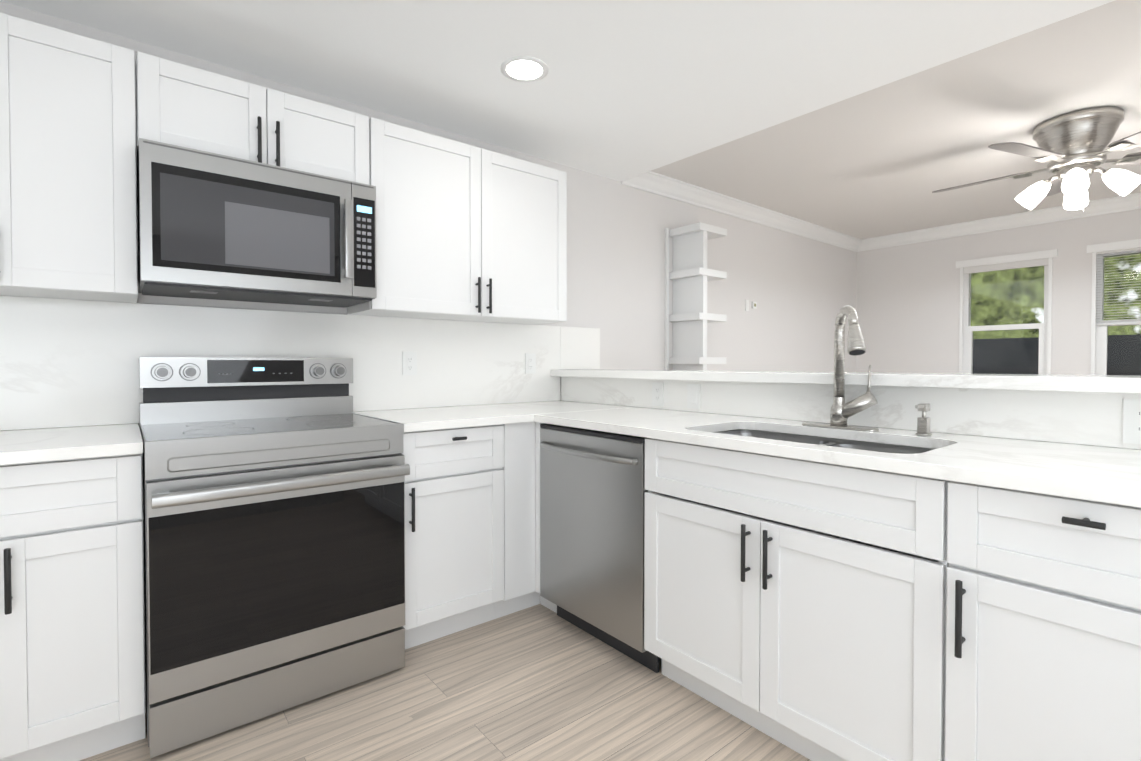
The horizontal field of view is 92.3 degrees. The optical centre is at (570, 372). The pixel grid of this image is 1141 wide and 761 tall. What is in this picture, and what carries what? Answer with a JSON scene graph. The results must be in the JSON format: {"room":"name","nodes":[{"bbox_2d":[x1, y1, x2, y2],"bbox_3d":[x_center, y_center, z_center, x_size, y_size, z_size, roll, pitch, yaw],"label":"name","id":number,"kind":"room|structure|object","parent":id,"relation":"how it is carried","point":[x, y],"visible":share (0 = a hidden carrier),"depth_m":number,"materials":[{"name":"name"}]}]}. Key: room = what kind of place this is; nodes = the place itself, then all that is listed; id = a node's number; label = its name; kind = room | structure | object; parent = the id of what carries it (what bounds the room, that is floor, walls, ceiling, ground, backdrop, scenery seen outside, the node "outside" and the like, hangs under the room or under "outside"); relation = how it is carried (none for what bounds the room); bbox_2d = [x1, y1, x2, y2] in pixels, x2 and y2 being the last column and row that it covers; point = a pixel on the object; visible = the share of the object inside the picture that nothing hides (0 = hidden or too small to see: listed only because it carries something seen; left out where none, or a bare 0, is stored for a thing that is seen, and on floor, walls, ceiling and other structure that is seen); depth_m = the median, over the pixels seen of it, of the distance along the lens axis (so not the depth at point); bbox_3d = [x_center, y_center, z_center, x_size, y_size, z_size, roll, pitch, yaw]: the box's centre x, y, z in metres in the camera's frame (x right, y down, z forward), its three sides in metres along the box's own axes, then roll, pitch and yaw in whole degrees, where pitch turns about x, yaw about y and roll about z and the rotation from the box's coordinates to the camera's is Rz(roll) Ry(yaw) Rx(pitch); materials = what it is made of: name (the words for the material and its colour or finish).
{"room":"kitchen","nodes":[
{"label":"kitchen","id":0,"kind":"room"},
{"bbox_2d":[0,1,856,426],"bbox_3d":[0.256,-0.234,3.664,7.340,2.620,0.120,-1,1,-39],"label":"wall","id":1,"kind":"structure","parent":0,"point":[798,289],"depth_m":3.86,"materials":[{"name":"white paint"}]},
{"bbox_2d":[0,13,143,302],"bbox_3d":[-1.820,-0.653,1.681,0.765,0.798,0.323,-1,1,-39],"label":"upper cabinet","id":2,"kind":"object","parent":1,"relation":"attached to","point":[72,126],"depth_m":1.70,"materials":[{"name":"white paint"}]},
{"bbox_2d":[140,52,375,185],"bbox_3d":[-1.227,-0.908,2.159,0.757,0.304,0.323,-1,1,-39],"label":"upper cabinet","id":3,"kind":"object","parent":1,"relation":"attached to","point":[182,105],"depth_m":2.00,"materials":[{"name":"white paint"}]},
{"bbox_2d":[137,138,376,307],"bbox_3d":[-1.190,-0.520,2.119,0.752,0.462,0.440,-1,1,-39],"label":"over-the-range microwave","id":4,"kind":"object","parent":3,"relation":"attached to","point":[214,226],"visible":1,"depth_m":1.95,"materials":[{"name":"silver metal"}]},
{"bbox_2d":[402,352,416,374],"bbox_3d":[-0.793,-0.044,2.706,0.072,0.116,0.007,-1,1,-39],"label":"electrical outlet","id":5,"kind":"object","parent":1,"relation":"attached to","point":[409,363],"visible":1,"depth_m":2.70,"materials":[{"name":"white plastic"}]},
{"bbox_2d":[347,119,566,324],"bbox_3d":[-0.526,-0.670,2.733,1.047,0.798,0.323,-1,1,-39],"label":"upper cabinet","id":6,"kind":"object","parent":1,"relation":"attached to","point":[465,232],"depth_m":2.56,"materials":[{"name":"white paint"}]},
{"bbox_2d":[525,353,535,373],"bbox_3d":[-0.231,-0.052,3.163,0.072,0.116,0.007,-1,1,-39],"label":"electrical outlet","id":7,"kind":"object","parent":1,"relation":"attached to","point":[530,363],"visible":1,"depth_m":3.16,"materials":[{"name":"white plastic"}]},
{"bbox_2d":[0,295,1140,464],"bbox_3d":[-0.106,-0.004,1.181,3.397,0.482,3.278,-1,1,-39],"label":"backsplash","id":8,"kind":"structure","parent":1,"relation":"attached to","point":[70,388],"depth_m":2.11,"materials":[{"name":"white stone"}]},
{"bbox_2d":[665,222,726,369],"bbox_3d":[0.896,-0.038,3.929,0.345,1.980,0.278,-1,1,-39],"label":"shelf unit","id":9,"kind":"object","parent":1,"relation":"attached to","point":[690,276],"visible":0.46,"depth_m":3.86,"materials":[{"name":"white wood"}]},
{"bbox_2d":[621,171,864,250],"bbox_3d":[1.678,-1.317,4.666,3.390,0.105,0.090,-1,1,-39],"label":"crown molding","id":10,"kind":"structure","parent":1,"relation":"attached to","point":[665,186],"depth_m":4.37,"materials":[{"name":"white wood"}]},
{"bbox_2d":[745,300,748,310],"bbox_3d":[1.471,-0.558,4.562,0.045,0.090,0.011,-1,1,-39],"label":"switch","id":11,"kind":"object","parent":1,"relation":"attached to","point":[746,301],"depth_m":4.55,"materials":[{"name":"white plastic"}]},
{"bbox_2d":[751,302,756,308],"bbox_3d":[1.547,-0.566,4.618,0.055,0.055,0.018,-1,1,-39],"label":"switch","id":12,"kind":"object","parent":1,"relation":"attached to","point":[753,305],"depth_m":4.61,"materials":[{"name":"white plastic"}]},
{"bbox_2d":[80,604,810,760],"bbox_3d":[1.744,1.156,1.855,7.500,0.100,5.000,-1,1,-39],"label":"floor","id":13,"kind":"structure","parent":0,"point":[539,682],"depth_m":1.76,"materials":[{"name":"wood"}]},
{"bbox_2d":[0,454,145,760],"bbox_3d":[-1.684,0.670,1.615,0.666,0.878,0.628,-1,1,-39],"label":"base cabinet","id":14,"kind":"object","parent":13,"relation":"on","point":[73,688],"depth_m":1.49,"materials":[{"name":"white paint"}]},
{"bbox_2d":[139,357,409,757],"bbox_3d":[-1.085,0.523,2.006,0.754,1.160,0.731,-1,1,-39],"label":"range","id":15,"kind":"object","parent":13,"relation":"on","point":[274,527],"visible":1,"depth_m":1.78,"materials":[{"name":"silver metal"}]},
{"bbox_2d":[401,425,491,649],"bbox_3d":[-0.658,0.657,2.449,0.455,0.878,0.628,-1,1,-39],"label":"base cabinet","id":16,"kind":"object","parent":13,"relation":"on","point":[448,486],"depth_m":2.19,"materials":[{"name":"white paint"}]},
{"bbox_2d":[492,422,547,619],"bbox_3d":[-0.422,0.654,2.618,0.240,0.878,0.663,-1,1,-39],"label":"base cabinet","id":17,"kind":"object","parent":13,"relation":"on","point":[515,446],"depth_m":2.39,"materials":[{"name":"white paint"}]},
{"bbox_2d":[548,600,556,612],"bbox_3d":[-0.095,0.650,2.884,0.642,0.878,0.663,-1,1,-39],"label":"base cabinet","id":18,"kind":"object","parent":13,"relation":"on","point":[551,606],"depth_m":2.52,"materials":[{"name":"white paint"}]},
{"bbox_2d":[540,424,658,672],"bbox_3d":[0.276,0.663,2.357,0.675,0.868,0.621,-1,1,-39],"label":"dishwasher","id":19,"kind":"object","parent":13,"relation":"on","point":[592,508],"visible":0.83,"depth_m":2.14,"materials":[{"name":"silver metal"}]},
{"bbox_2d":[904,474,1140,760],"bbox_3d":[1.231,0.676,1.252,0.642,0.878,0.584,-1,1,-39],"label":"base cabinet","id":20,"kind":"object","parent":13,"relation":"on","point":[1022,609],"depth_m":1.13,"materials":[{"name":"white paint"}]},
{"bbox_2d":[534,407,1140,507],"bbox_3d":[0.925,0.214,1.602,0.665,0.032,2.624,-1,1,-39],"label":"countertop","id":21,"kind":"structure","parent":20,"relation":"on","point":[1111,475],"depth_m":1.41,"materials":[{"name":"white stone"}]},
{"bbox_2d":[714,430,933,453],"bbox_3d":[0.753,0.351,1.745,0.440,0.245,0.770,-1,1,-39],"label":"sink","id":22,"kind":"object","parent":21,"relation":"in","point":[873,446],"visible":0.06,"depth_m":1.86,"materials":[{"name":"silver metal"}]},
{"bbox_2d":[802,305,878,430],"bbox_3d":[0.895,-0.016,1.868,0.195,0.417,0.269,-1,1,-39],"label":"faucet","id":23,"kind":"object","parent":21,"relation":"on","point":[841,411],"visible":1,"depth_m":1.88,"materials":[{"name":"silver metal"}]},
{"bbox_2d":[915,403,931,435],"bbox_3d":[1.087,0.146,1.697,0.082,0.098,0.044,-1,1,-39],"label":"soap dispenser","id":24,"kind":"object","parent":21,"relation":"on","point":[923,425],"visible":0.98,"depth_m":1.70,"materials":[{"name":"silver metal"}]},
{"bbox_2d":[0,0,1114,181],"bbox_3d":[0.340,-1.356,0.672,3.720,0.280,4.840,-1,1,-39],"label":"ceiling","id":25,"kind":"structure","parent":0,"point":[622,90],"depth_m":2.12,"materials":[{"name":"white paint"}]},
{"bbox_2d":[500,56,547,81],"bbox_3d":[-0.188,-1.238,2.243,0.196,0.006,0.196,-1,1,-39],"label":"recessed light","id":26,"kind":"object","parent":25,"relation":"in","point":[524,69],"visible":1,"depth_m":2.24,"materials":[{"name":"white plastic"}]},
{"bbox_2d":[651,0,1140,238],"bbox_3d":[3.188,-1.438,2.986,3.620,0.190,4.840,-1,1,-39],"label":"ceiling","id":27,"kind":"structure","parent":0,"point":[887,159],"depth_m":3.17,"materials":[{"name":"white paint"}]},
{"bbox_2d":[932,106,1140,210],"bbox_3d":[2.670,-1.102,2.973,1.278,0.480,1.225,-1,1,-39],"label":"ceiling fan","id":28,"kind":"object","parent":27,"relation":"hanging from","point":[1073,145],"visible":1,"depth_m":2.83,"materials":[{"name":"silver metal"}]},
{"bbox_2d":[856,209,1140,374],"bbox_3d":[4.546,-0.241,4.109,0.120,2.620,4.600,-1,1,-39],"label":"wall","id":29,"kind":"structure","parent":0,"point":[908,305],"depth_m":5.20,"materials":[{"name":"white paint"}]},
{"bbox_2d":[855,192,1140,251],"bbox_3d":[4.463,-1.307,4.025,0.090,0.105,4.599,-1,1,-39],"label":"crown molding","id":30,"kind":"structure","parent":29,"relation":"attached to","point":[1128,202],"depth_m":4.80,"materials":[{"name":"white wood"}]},
{"bbox_2d":[956,249,1057,373],"bbox_3d":[3.876,-0.424,4.896,0.122,1.220,0.720,-1,1,-39],"label":"window","id":31,"kind":"structure","parent":29,"relation":"in","point":[1040,258],"depth_m":4.87,"materials":[{"name":"white wood"}]},
{"bbox_2d":[1087,239,1140,374],"bbox_3d":[4.444,-0.412,4.198,0.122,1.220,0.720,-1,1,-39],"label":"window","id":32,"kind":"structure","parent":29,"relation":"in","point":[1099,324],"depth_m":4.39,"materials":[{"name":"white wood"}]},
{"label":"outside","id":33,"kind":"structure","parent":0,"visible":0},
{"bbox_2d":[971,254,1140,338],"bbox_3d":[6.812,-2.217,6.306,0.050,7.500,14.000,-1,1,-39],"label":"trees","id":34,"kind":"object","parent":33,"point":[1016,312],"depth_m":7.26,"materials":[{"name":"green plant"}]},
{"bbox_3d":[5.602,1.074,5.376,3.070,0.050,14.000,-1,1,-39],"label":"ground","id":35,"kind":"structure","parent":33,"visible":0},
{"bbox_2d":[973,334,1140,374],"bbox_3d":[5.571,0.339,5.339,0.050,1.420,14.000,-1,1,-39],"label":"fence","id":36,"kind":"object","parent":35,"relation":"on","point":[1028,354],"depth_m":6.01,"materials":[{"name":"grey"}]},
{"bbox_3d":[1.030,0.572,2.102,0.115,1.060,3.299,-1,1,-39],"label":"wall","id":37,"kind":"structure","parent":0,"visible":0},
{"bbox_2d":[652,382,663,405],"bbox_3d":[0.430,0.107,2.703,0.007,0.116,0.072,-1,1,-39],"label":"electrical outlet","id":38,"kind":"object","parent":37,"relation":"attached to","point":[657,393],"visible":1,"depth_m":2.70,"materials":[{"name":"white plastic"}]},
{"bbox_2d":[687,383,700,408],"bbox_3d":[0.568,0.110,2.532,0.009,0.116,0.072,-1,1,-39],"label":"electrical outlet","id":39,"kind":"object","parent":37,"relation":"attached to","point":[693,396],"visible":1,"depth_m":2.53,"materials":[{"name":"white plastic"}]},
{"bbox_2d":[551,369,1140,393],"bbox_3d":[1.069,0.021,2.112,0.400,0.040,3.278,-1,1,-39],"label":"bar","id":40,"kind":"object","parent":37,"relation":"on","point":[1093,383],"visible":0.94,"depth_m":1.79,"materials":[{"name":"white stone"}]},
{"bbox_2d":[1123,399,1140,443],"bbox_3d":[1.477,0.128,1.415,0.007,0.116,0.072,-1,1,-39],"label":"electrical outlet","id":41,"kind":"object","parent":37,"relation":"attached to","point":[1131,421],"visible":1,"depth_m":1.43,"materials":[{"name":"white plastic"}]}
]}

